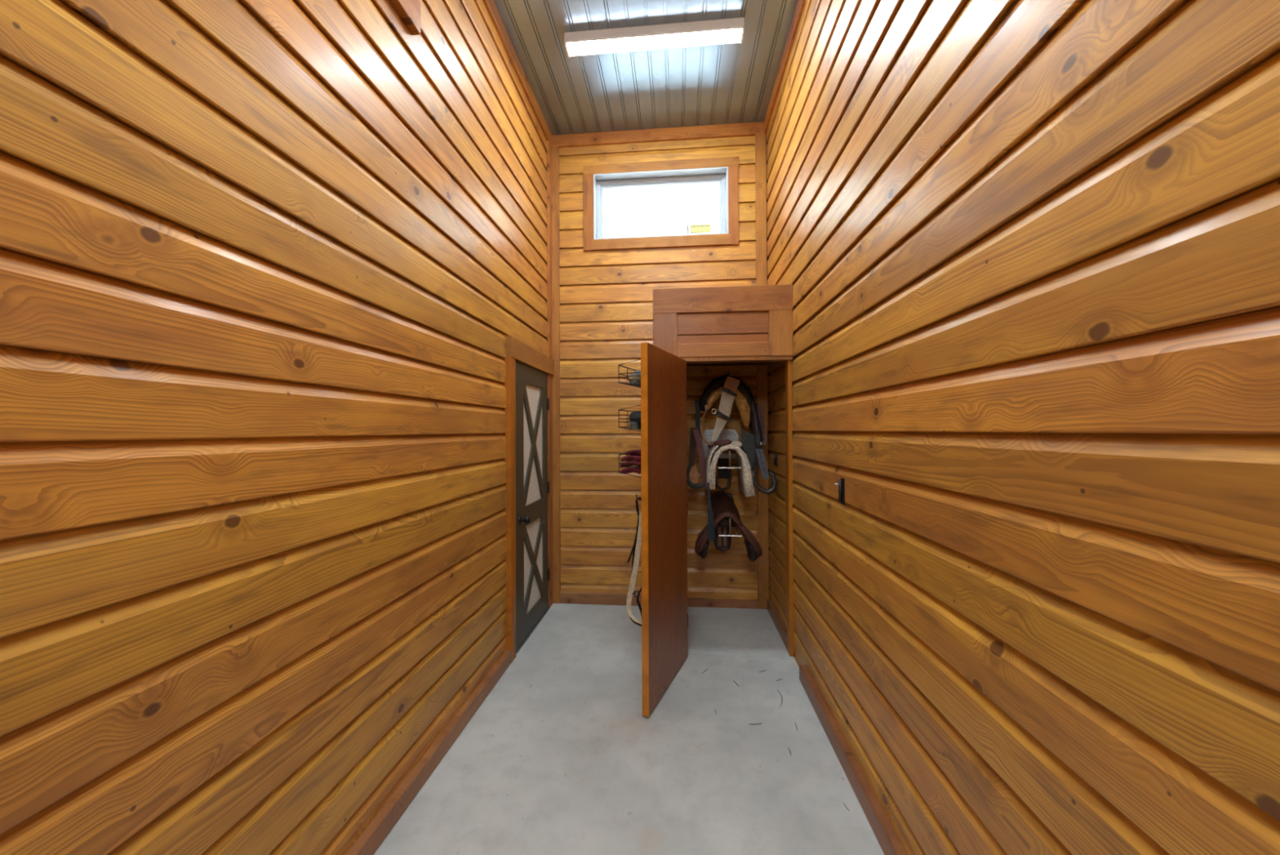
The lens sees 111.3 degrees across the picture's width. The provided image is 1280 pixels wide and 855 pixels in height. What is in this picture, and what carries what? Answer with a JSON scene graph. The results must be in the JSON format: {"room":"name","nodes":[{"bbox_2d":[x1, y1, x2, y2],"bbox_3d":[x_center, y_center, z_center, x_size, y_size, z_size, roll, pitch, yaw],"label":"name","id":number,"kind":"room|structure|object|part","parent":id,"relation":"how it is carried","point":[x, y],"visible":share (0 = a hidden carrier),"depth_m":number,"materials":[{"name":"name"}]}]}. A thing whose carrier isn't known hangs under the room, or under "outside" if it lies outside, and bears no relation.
{"room":"farm building","nodes":[
{"label":"farm building","id":0,"kind":"room"},
{"bbox_2d":[0,0,547,854],"bbox_3d":[-1.156,-0.550,0.798,0.146,4.200,6.580,0,0,5],"label":"wall","id":1,"kind":"structure","parent":0,"point":[267,267],"depth_m":1.16,"materials":[{"name":"brown wood"}]},
{"bbox_2d":[388,0,420,35],"bbox_3d":[-1.090,-1.784,0.559,0.038,0.140,2.700,0,0,5],"label":"trim","id":2,"kind":"structure","parent":1,"relation":"attached to","point":[409,11],"depth_m":1.84,"materials":[{"name":"brown wood"}]},
{"bbox_2d":[345,648,511,854],"bbox_3d":[-1.104,1.502,0.243,0.034,0.088,5.510,0,0,5],"label":"baseboard","id":3,"kind":"structure","parent":1,"relation":"attached to","point":[371,837],"depth_m":1.92,"materials":[{"name":"brown wood"}]},
{"bbox_2d":[482,0,551,146],"bbox_3d":[-1.086,-2.598,0.744,0.022,0.105,6.460,0,0,5],"label":"trim","id":4,"kind":"structure","parent":1,"relation":"attached to","point":[490,5],"depth_m":3.09,"materials":[{"name":"brown wood"}]},
{"bbox_2d":[502,335,554,662],"bbox_3d":[-0.815,0.478,3.417,0.116,2.176,1.006,0,0,5],"label":"door","id":5,"kind":"structure","parent":1,"relation":"in","point":[528,385],"depth_m":3.31,"materials":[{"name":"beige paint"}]},
{"bbox_3d":[-0.883,0.547,2.960,0.060,2.034,0.085,0,0,5],"label":"post","id":6,"kind":"part","parent":5,"relation":"part of","materials":[{"name":"brown wood"}]},
{"bbox_3d":[-0.837,0.659,3.126,0.035,0.060,0.060,0,0,5],"label":"knob stem","id":7,"kind":"part","parent":5,"relation":"part of","materials":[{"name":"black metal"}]},
{"bbox_3d":[-0.804,0.659,3.123,0.044,0.054,0.054,0,0,5],"label":"knob","id":8,"kind":"part","parent":5,"relation":"part of","materials":[{"name":"black metal"}]},
{"bbox_3d":[-0.839,-0.397,3.444,0.014,0.137,0.480,0,0,5],"label":"rail","id":9,"kind":"part","parent":5,"relation":"part of","materials":[{"name":"green paint"}]},
{"bbox_3d":[-0.834,0.659,3.437,0.014,0.145,0.480,0,0,5],"label":"rail","id":10,"kind":"part","parent":5,"relation":"part of","materials":[{"name":"green paint"}]},
{"bbox_3d":[-0.831,1.478,3.432,0.014,0.153,0.480,0,0,5],"label":"rail","id":11,"kind":"part","parent":5,"relation":"part of","materials":[{"name":"green paint"}]},
{"bbox_3d":[-0.809,0.552,3.855,0.050,2.034,0.115,0,0,5],"label":"post","id":12,"kind":"part","parent":5,"relation":"part of","materials":[{"name":"brown wood"}]},
{"bbox_2d":[546,141,551,358],"bbox_3d":[-0.804,-1.573,3.905,0.020,1.905,0.100,0,0,5],"label":"trim","id":13,"kind":"structure","parent":1,"relation":"attached to","point":[548,145],"depth_m":3.86,"materials":[{"name":"brown wood"}]},
{"bbox_2d":[373,603,884,854],"bbox_3d":[-0.121,1.602,0.683,2.014,0.126,6.560,0,0,5],"label":"floor","id":14,"kind":"structure","parent":0,"point":[562,756],"depth_m":2.04,"materials":[{"name":"concrete"}]},
{"bbox_2d":[618,449,641,477],"bbox_3d":[0.022,0.203,2.598,0.162,0.162,0.350,0,0,24],"label":"wire basket","id":15,"kind":"object","parent":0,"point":[640,450],"visible":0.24,"depth_m":2.45,"materials":[{"name":"black metal"}]},
{"bbox_2d":[620,466,640,474],"bbox_3d":[-0.025,0.243,2.495,0.147,0.035,0.110,0,0,24],"label":"wrap","id":16,"kind":"object","parent":15,"relation":"in","point":[626,470],"visible":0.65,"depth_m":2.45,"materials":[{"name":"red fabric"}]},
{"bbox_2d":[619,460,640,466],"bbox_3d":[-0.022,0.207,2.498,0.153,0.036,0.110,0,0,24],"label":"wrap","id":17,"kind":"object","parent":16,"relation":"on","point":[631,461],"visible":0.64,"depth_m":2.46,"materials":[{"name":"red fabric"}]},
{"bbox_2d":[620,454,640,462],"bbox_3d":[-0.019,0.174,2.499,0.150,0.036,0.110,0,0,24],"label":"wrap","id":18,"kind":"object","parent":17,"relation":"on","point":[633,457],"visible":0.65,"depth_m":2.46,"materials":[{"name":"red fabric"}]},
{"bbox_2d":[624,448,640,455],"bbox_3d":[-0.008,0.142,2.499,0.126,0.031,0.110,0,0,24],"label":"wrap","id":19,"kind":"object","parent":18,"relation":"on","point":[636,452],"visible":0.57,"depth_m":2.46,"materials":[{"name":"red fabric"}]},
{"bbox_2d":[493,0,797,135],"bbox_3d":[-0.139,-2.705,0.662,1.976,0.100,6.660,0,0,5],"label":"ceiling","id":20,"kind":"structure","parent":0,"point":[726,83],"depth_m":3.20,"materials":[{"name":"metal"}]},
{"bbox_3d":[-1.054,-2.660,0.742,0.123,0.018,6.500,0,0,5],"label":"panel","id":21,"kind":"part","parent":20,"relation":"part of","materials":[{"name":"metal"}]},
{"bbox_3d":[-0.932,-2.660,0.731,0.123,0.018,6.500,0,0,5],"label":"panel","id":22,"kind":"part","parent":20,"relation":"part of","materials":[{"name":"metal"}]},
{"bbox_3d":[-0.809,-2.661,0.721,0.123,0.018,6.500,0,0,5],"label":"panel","id":23,"kind":"part","parent":20,"relation":"part of","materials":[{"name":"metal"}]},
{"bbox_3d":[-0.687,-2.661,0.710,0.123,0.018,6.500,0,0,5],"label":"panel","id":24,"kind":"part","parent":20,"relation":"part of","materials":[{"name":"metal"}]},
{"bbox_3d":[-0.564,-2.662,0.699,0.123,0.018,6.500,0,0,5],"label":"panel","id":25,"kind":"part","parent":20,"relation":"part of","materials":[{"name":"metal"}]},
{"bbox_3d":[-0.442,-2.663,0.688,0.123,0.018,6.500,0,0,5],"label":"panel","id":26,"kind":"part","parent":20,"relation":"part of","materials":[{"name":"metal"}]},
{"bbox_3d":[-0.319,-2.663,0.677,0.123,0.018,6.500,0,0,5],"label":"panel","id":27,"kind":"part","parent":20,"relation":"part of","materials":[{"name":"metal"}]},
{"bbox_3d":[-0.197,-2.664,0.667,0.123,0.018,6.500,0,0,5],"label":"panel","id":28,"kind":"part","parent":20,"relation":"part of","materials":[{"name":"metal"}]},
{"bbox_2d":[564,17,744,57],"bbox_3d":[0.088,-2.599,2.925,1.182,0.084,0.108,0,0,5],"label":"ceiling light","id":29,"kind":"object","parent":20,"relation":"attached to","point":[723,31],"visible":1,"depth_m":2.90,"materials":[{"name":"white plastic"}]},
{"bbox_3d":[-0.074,-2.664,0.656,0.123,0.018,6.500,0,0,5],"label":"panel","id":30,"kind":"part","parent":20,"relation":"part of","materials":[{"name":"metal"}]},
{"bbox_3d":[0.049,-2.665,0.645,0.123,0.018,6.500,0,0,5],"label":"panel","id":31,"kind":"part","parent":20,"relation":"part of","materials":[{"name":"metal"}]},
{"bbox_3d":[0.171,-2.666,0.634,0.123,0.018,6.500,0,0,5],"label":"panel","id":32,"kind":"part","parent":20,"relation":"part of","materials":[{"name":"metal"}]},
{"bbox_3d":[0.293,-2.666,0.624,0.123,0.018,6.500,0,0,5],"label":"panel","id":33,"kind":"part","parent":20,"relation":"part of","materials":[{"name":"metal"}]},
{"bbox_3d":[0.416,-2.667,0.613,0.123,0.018,6.500,0,0,5],"label":"panel","id":34,"kind":"part","parent":20,"relation":"part of","materials":[{"name":"metal"}]},
{"bbox_3d":[0.539,-2.667,0.602,0.123,0.018,6.500,0,0,5],"label":"panel","id":35,"kind":"part","parent":20,"relation":"part of","materials":[{"name":"metal"}]},
{"bbox_3d":[0.661,-2.668,0.591,0.123,0.018,6.500,0,0,5],"label":"panel","id":36,"kind":"part","parent":20,"relation":"part of","materials":[{"name":"metal"}]},
{"bbox_3d":[0.784,-2.668,0.580,0.123,0.018,6.500,0,0,5],"label":"panel","id":37,"kind":"part","parent":20,"relation":"part of","materials":[{"name":"metal"}]},
{"bbox_2d":[559,134,769,599],"bbox_3d":[0.155,-0.534,3.938,1.966,4.200,0.146,0,0,5],"label":"wall","id":38,"kind":"structure","parent":0,"point":[606,296],"depth_m":3.89,"materials":[{"name":"brown wood"}]},
{"bbox_2d":[551,146,560,603],"bbox_3d":[-0.764,-0.478,3.934,0.085,4.095,0.022,0,0,5],"label":"trim","id":39,"kind":"structure","parent":38,"relation":"attached to","point":[555,149],"depth_m":3.92,"materials":[{"name":"brown wood"}]},
{"bbox_2d":[560,591,641,605],"bbox_3d":[-0.270,1.517,3.877,0.891,0.100,0.024,0,0,5],"label":"baseboard","id":40,"kind":"structure","parent":38,"relation":"attached to","point":[566,597],"depth_m":3.88,"materials":[{"name":"brown wood"}]},
{"bbox_2d":[551,121,764,147],"bbox_3d":[0.139,-2.582,3.868,1.870,0.105,0.022,0,0,5],"label":"trim","id":41,"kind":"structure","parent":38,"relation":"attached to","point":[745,129],"depth_m":3.86,"materials":[{"name":"brown wood"}]},
{"bbox_2d":[582,156,738,251],"bbox_3d":[0.183,-1.964,3.934,1.371,0.762,0.174,0,0,5],"label":"window","id":42,"kind":"structure","parent":38,"relation":"in","point":[722,171],"depth_m":3.89,"materials":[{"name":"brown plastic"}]},
{"bbox_3d":[-0.459,-1.920,3.917,0.093,0.679,0.020,0,0,5],"label":"casing","id":43,"kind":"part","parent":42,"relation":"part of","materials":[{"name":"brown wood"}]},
{"bbox_3d":[0.178,-1.631,3.858,1.225,0.093,0.024,0,0,5],"label":"casing","id":44,"kind":"part","parent":42,"relation":"part of","materials":[{"name":"brown wood"}]},
{"bbox_3d":[0.176,-2.304,3.864,1.371,0.083,0.020,0,0,5],"label":"casing","id":45,"kind":"part","parent":42,"relation":"part of","materials":[{"name":"brown wood"}]},
{"bbox_3d":[0.188,-1.969,3.989,1.165,0.566,0.065,0,0,5],"label":"frame","id":46,"kind":"part","parent":42,"relation":"part of","materials":[{"name":"white plastic"}]},
{"bbox_3d":[0.189,-1.969,3.994,1.101,0.502,0.035,0,0,5],"label":"sash","id":47,"kind":"part","parent":42,"relation":"part of","materials":[{"name":"white plastic"}]},
{"bbox_2d":[687,224,709,234],"bbox_3d":[0.526,-1.793,3.957,0.201,0.090,0.002,0,0,5],"label":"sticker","id":48,"kind":"object","parent":42,"relation":"attached to","point":[695,228],"depth_m":3.96,"materials":[{"name":"yellow paper"}]},
{"bbox_3d":[0.811,-1.927,3.806,0.088,0.679,0.020,0,0,5],"label":"casing","id":49,"kind":"part","parent":42,"relation":"part of","materials":[{"name":"brown wood"}]},
{"bbox_2d":[687,597,758,608],"bbox_3d":[0.731,1.525,3.791,0.717,0.075,0.020,0,0,5],"label":"baseboard","id":50,"kind":"structure","parent":38,"relation":"attached to","point":[691,602],"depth_m":3.78,"materials":[{"name":"brown wood"}]},
{"bbox_2d":[715,449,741,478],"bbox_3d":[0.710,0.297,3.588,0.178,0.290,0.449,0,0,5],"label":"rack","id":51,"kind":"object","parent":38,"relation":"attached to","point":[723,468],"visible":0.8,"depth_m":3.80,"materials":[{"name":"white metal"}]},
{"bbox_2d":[702,428,737,457],"bbox_3d":[0.688,0.136,3.753,0.301,0.252,0.071,0,0,5],"label":"pad","id":52,"kind":"object","parent":51,"relation":"on","point":[726,433],"visible":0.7,"depth_m":3.73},
{"bbox_3d":[0.730,0.298,3.806,0.100,0.290,0.006,0,0,5],"label":"wall plate","id":53,"kind":"part","parent":51,"relation":"part of","materials":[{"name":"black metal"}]},
{"bbox_2d":[686,427,777,496],"bbox_3d":[0.717,0.265,3.529,0.707,0.531,0.360,0,0,5],"label":"saddle","id":54,"kind":"object","parent":51,"relation":"on","point":[748,456],"visible":0.98,"depth_m":3.39,"materials":[{"name":"beige fabric"}]},
{"bbox_2d":[706,482,715,541],"bbox_3d":[0.539,0.640,3.330,0.056,0.442,0.039,0,0,5],"label":"strap","id":55,"kind":"object","parent":54,"relation":"hanging from","point":[710,527],"visible":1,"depth_m":3.31,"materials":[{"name":"black leather"}]},
{"bbox_3d":[0.709,0.156,3.581,0.300,0.100,0.260,0,0,5],"label":"seat","id":56,"kind":"part","parent":54,"relation":"part of","materials":[{"name":"brown leather"}]},
{"bbox_2d":[717,518,742,536],"bbox_3d":[0.713,0.818,3.585,0.178,0.290,0.449,0,0,5],"label":"rack","id":57,"kind":"object","parent":38,"relation":"attached to","point":[729,534],"visible":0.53,"depth_m":3.37,"materials":[{"name":"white metal"}]},
{"bbox_2d":[713,526,731,551],"bbox_3d":[0.651,0.869,3.458,0.142,0.218,0.035,0,0,5],"label":"loop","id":58,"kind":"object","parent":57,"relation":"hanging from","point":[721,543],"visible":0.68,"depth_m":3.45,"materials":[{"name":"brown leather"}]},
{"bbox_2d":[694,490,762,561],"bbox_3d":[0.698,0.787,3.526,0.520,0.501,0.460,0,0,5],"label":"saddle","id":59,"kind":"object","parent":57,"relation":"on","point":[724,508],"visible":0.93,"depth_m":3.38,"materials":[{"name":"brown leather"}]},
{"bbox_3d":[0.680,0.654,3.560,0.260,0.227,0.360,0,0,5],"label":"seat","id":60,"kind":"part","parent":59,"relation":"part of","materials":[{"name":"brown leather"}]},
{"bbox_2d":[755,133,768,608],"bbox_3d":[1.052,-0.487,3.775,0.090,4.095,0.022,0,0,5],"label":"trim","id":61,"kind":"structure","parent":38,"relation":"attached to","point":[760,139],"depth_m":3.76,"materials":[{"name":"brown wood"}]},
{"bbox_3d":[0.721,-0.406,3.654,0.030,0.075,0.320,0,0,5],"label":"wall hook","id":62,"kind":"object","parent":38,"relation":"attached to","visible":0},
{"bbox_2d":[695,374,755,445],"bbox_3d":[0.706,-0.147,3.592,0.488,0.582,0.332,0,0,5],"label":"harness collar","id":63,"kind":"object","parent":62,"relation":"hanging from","point":[712,393],"visible":0.82,"depth_m":3.55,"materials":[{"name":"black leather"}]},
{"bbox_3d":[0.536,0.001,3.486,0.056,0.287,0.122,0,0,-24],"label":"cord","id":64,"kind":"part","parent":63,"relation":"part of","materials":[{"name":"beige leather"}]},
{"bbox_2d":[711,375,740,441],"bbox_3d":[0.678,-0.149,3.464,0.231,0.520,0.034,0,0,5],"label":"strap","id":65,"kind":"object","parent":62,"relation":"hanging from","point":[727,397],"visible":1,"depth_m":3.47,"materials":[{"name":"beige fabric"}]},
{"bbox_3d":[0.945,-0.204,3.677,0.030,0.070,0.232,0,0,5],"label":"wall hook","id":66,"kind":"object","parent":38,"relation":"attached to","visible":0},
{"bbox_2d":[750,400,767,445],"bbox_3d":[0.951,-0.035,3.535,0.137,0.383,0.085,0,0,5],"label":"bundle","id":67,"kind":"object","parent":66,"relation":"hanging from","point":[757,427],"visible":0.81,"depth_m":3.53,"materials":[{"name":"black leather"}]},
{"bbox_2d":[652,284,793,655],"bbox_3d":[0.597,0.302,3.394,0.945,2.517,0.850,0,0,5],"label":"door frame","id":68,"kind":"structure","parent":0,"point":[735,325],"depth_m":2.99,"materials":[{"name":"brown wood"}]},
{"bbox_2d":[617,358,640,387],"bbox_3d":[0.020,-0.304,2.601,0.162,0.159,0.350,0,0,24],"label":"wire basket","id":69,"kind":"object","parent":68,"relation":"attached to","point":[627,373],"visible":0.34,"depth_m":2.47,"materials":[{"name":"black metal"}]},
{"bbox_2d":[628,369,640,386],"bbox_3d":[-0.003,-0.285,2.548,0.132,0.094,0.123,0,0,24],"label":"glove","id":70,"kind":"object","parent":69,"relation":"in","point":[636,371],"visible":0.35,"depth_m":2.51,"materials":[{"name":"grey fabric"}]},
{"bbox_2d":[629,375,640,384],"bbox_3d":[-0.025,-0.269,2.503,0.066,0.044,0.104,0,0,5],"label":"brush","id":71,"kind":"object","parent":69,"relation":"in","point":[633,380],"visible":0.77,"depth_m":2.46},
{"bbox_2d":[617,404,640,431],"bbox_3d":[0.021,-0.051,2.599,0.162,0.159,0.350,0,0,24],"label":"wire basket","id":72,"kind":"object","parent":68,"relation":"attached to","point":[619,410],"visible":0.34,"depth_m":2.46,"materials":[{"name":"black metal"}]},
{"bbox_2d":[629,422,640,428],"bbox_3d":[-0.027,-0.013,2.508,0.066,0.044,0.104,0,0,5],"label":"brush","id":73,"kind":"object","parent":72,"relation":"in","point":[632,424],"visible":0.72,"depth_m":2.47,"materials":[{"name":"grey plastic"}]},
{"bbox_2d":[629,410,640,423],"bbox_3d":[-0.005,-0.058,2.499,0.117,0.075,0.100,0,0,24],"label":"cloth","id":74,"kind":"object","parent":72,"relation":"in","point":[636,414],"visible":0.5,"depth_m":2.46,"materials":[{"name":"grey fabric"}]},
{"bbox_2d":[640,342,688,716],"bbox_3d":[0.167,0.544,2.667,0.041,1.998,0.702,0,0,24],"label":"door","id":75,"kind":"structure","parent":68,"relation":"in","point":[664,390],"depth_m":2.54,"materials":[{"name":"brown wood"}]},
{"bbox_3d":[0.178,0.387,3.021,0.166,2.346,0.033,0,0,5],"label":"post","id":76,"kind":"part","parent":68,"relation":"part of","materials":[{"name":"brown wood"}]},
{"bbox_3d":[0.559,-0.874,2.995,0.941,0.171,0.034,0,0,5],"label":"rail","id":77,"kind":"part","parent":68,"relation":"part of","materials":[{"name":"brown wood"}]},
{"bbox_3d":[0.565,-0.529,2.994,0.618,0.094,0.030,0,0,5],"label":"rail","id":78,"kind":"part","parent":68,"relation":"part of","materials":[{"name":"brown wood"}]},
{"bbox_2d":[771,453,777,466],"bbox_3d":[1.054,0.254,3.439,0.042,0.100,0.032,0,0,5],"label":"latch","id":79,"kind":"object","parent":68,"relation":"attached to","point":[775,456],"visible":1,"depth_m":3.43,"materials":[{"name":"black metal"}]},
{"bbox_3d":[0.950,-0.637,2.960,0.157,0.306,0.033,0,0,5],"label":"post","id":80,"kind":"part","parent":68,"relation":"part of","materials":[{"name":"brown wood"}]},
{"bbox_2d":[766,0,1279,854],"bbox_3d":[0.897,-0.560,0.617,0.146,4.200,6.580,0,0,5],"label":"wall","id":81,"kind":"structure","parent":0,"point":[1028,251],"depth_m":0.93,"materials":[{"name":"brown wood"}]},
{"bbox_2d":[766,598,786,648],"bbox_3d":[1.066,1.509,3.385,0.022,0.098,0.770,0,0,5],"label":"baseboard","id":82,"kind":"structure","parent":81,"relation":"attached to","point":[772,611],"depth_m":3.37,"materials":[{"name":"brown wood"}]},
{"bbox_2d":[764,0,805,134],"bbox_3d":[0.799,-2.607,0.579,0.022,0.105,6.460,0,0,5],"label":"trim","id":83,"kind":"structure","parent":81,"relation":"attached to","point":[800,5],"depth_m":3.06,"materials":[{"name":"brown wood"}]},
{"bbox_2d":[834,477,844,504],"bbox_3d":[0.933,0.299,2.054,0.042,0.122,0.032,0,0,5],"label":"latch","id":84,"kind":"object","parent":81,"relation":"attached to","point":[841,484],"visible":1,"depth_m":2.05,"materials":[{"name":"black metal"}]},
{"bbox_3d":[0.951,0.299,2.053,0.006,0.122,0.032,0,0,5],"label":"plate","id":85,"kind":"part","parent":84,"relation":"part of","materials":[{"name":"black metal"}]},
{"bbox_2d":[799,664,906,854],"bbox_3d":[0.763,1.491,0.016,0.034,0.092,5.385,0,0,5],"label":"baseboard","id":86,"kind":"structure","parent":81,"relation":"attached to","point":[890,843],"depth_m":1.86,"materials":[{"name":"brown wood"}]},
{"label":"outside","id":87,"kind":"structure","parent":0,"visible":0},
{"bbox_2d":[603,184,719,238],"bbox_3d":[0.687,-3.442,7.997,12.000,0.094,7.990,0,0,5],"label":"sky","id":88,"kind":"structure","parent":87,"point":[666,211],"depth_m":6.88,"materials":[{"name":"white"}]},
{"bbox_3d":[-0.588,-3.396,8.109,0.182,0.014,7.990,0,0,5],"label":"soffit panel","id":89,"kind":"part","parent":88,"relation":"part of","materials":[{"name":"white"}]},
{"bbox_3d":[-0.389,-3.397,8.092,0.182,0.014,7.990,0,0,5],"label":"soffit panel","id":90,"kind":"part","parent":88,"relation":"part of","materials":[{"name":"white"}]},
{"bbox_3d":[-0.190,-3.398,8.074,0.182,0.014,7.990,0,0,5],"label":"soffit panel","id":91,"kind":"part","parent":88,"relation":"part of","materials":[{"name":"white"}]},
{"bbox_3d":[0.009,-3.399,8.057,0.182,0.014,7.990,0,0,5],"label":"soffit panel","id":92,"kind":"part","parent":88,"relation":"part of","materials":[{"name":"white"}]},
{"bbox_3d":[0.209,-3.400,8.039,0.182,0.014,7.990,0,0,5],"label":"soffit panel","id":93,"kind":"part","parent":88,"relation":"part of","materials":[{"name":"white"}]},
{"bbox_3d":[0.408,-3.401,8.022,0.182,0.014,7.990,0,0,5],"label":"soffit panel","id":94,"kind":"part","parent":88,"relation":"part of","materials":[{"name":"white"}]},
{"bbox_3d":[0.607,-3.402,8.004,0.182,0.014,7.990,0,0,5],"label":"soffit panel","id":95,"kind":"part","parent":88,"relation":"part of","materials":[{"name":"white"}]},
{"bbox_3d":[0.806,-3.403,7.987,0.182,0.014,7.990,0,0,5],"label":"soffit panel","id":96,"kind":"part","parent":88,"relation":"part of","materials":[{"name":"white"}]},
{"bbox_3d":[1.006,-3.404,7.969,0.182,0.014,7.990,0,0,5],"label":"soffit panel","id":97,"kind":"part","parent":88,"relation":"part of","materials":[{"name":"white"}]},
{"bbox_3d":[1.205,-3.405,7.952,0.182,0.014,7.990,0,0,5],"label":"soffit panel","id":98,"kind":"part","parent":88,"relation":"part of","materials":[{"name":"white"}]},
{"bbox_3d":[1.404,-3.406,7.934,0.182,0.014,7.990,0,0,5],"label":"soffit panel","id":99,"kind":"part","parent":88,"relation":"part of","materials":[{"name":"white"}]},
{"bbox_3d":[0.006,0.386,2.423,0.063,0.080,0.034,0,0,5],"label":"hook","id":100,"kind":"object","parent":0,"visible":0},
{"bbox_2d":[626,497,641,615],"bbox_3d":[-0.019,0.846,2.440,0.107,0.920,0.030,0,0,24],"label":"bridle","id":101,"kind":"object","parent":100,"relation":"hanging from","point":[633,551],"visible":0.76,"depth_m":2.43,"materials":[{"name":"black leather"}]},
{"bbox_2d":[626,513,641,626],"bbox_3d":[-0.026,0.785,2.422,0.104,0.617,0.023,0,0,24],"label":"strap","id":102,"kind":"object","parent":101,"relation":"hanging from","point":[637,556],"visible":0.83,"depth_m":2.42,"materials":[{"name":"beige fabric"}]}
]}

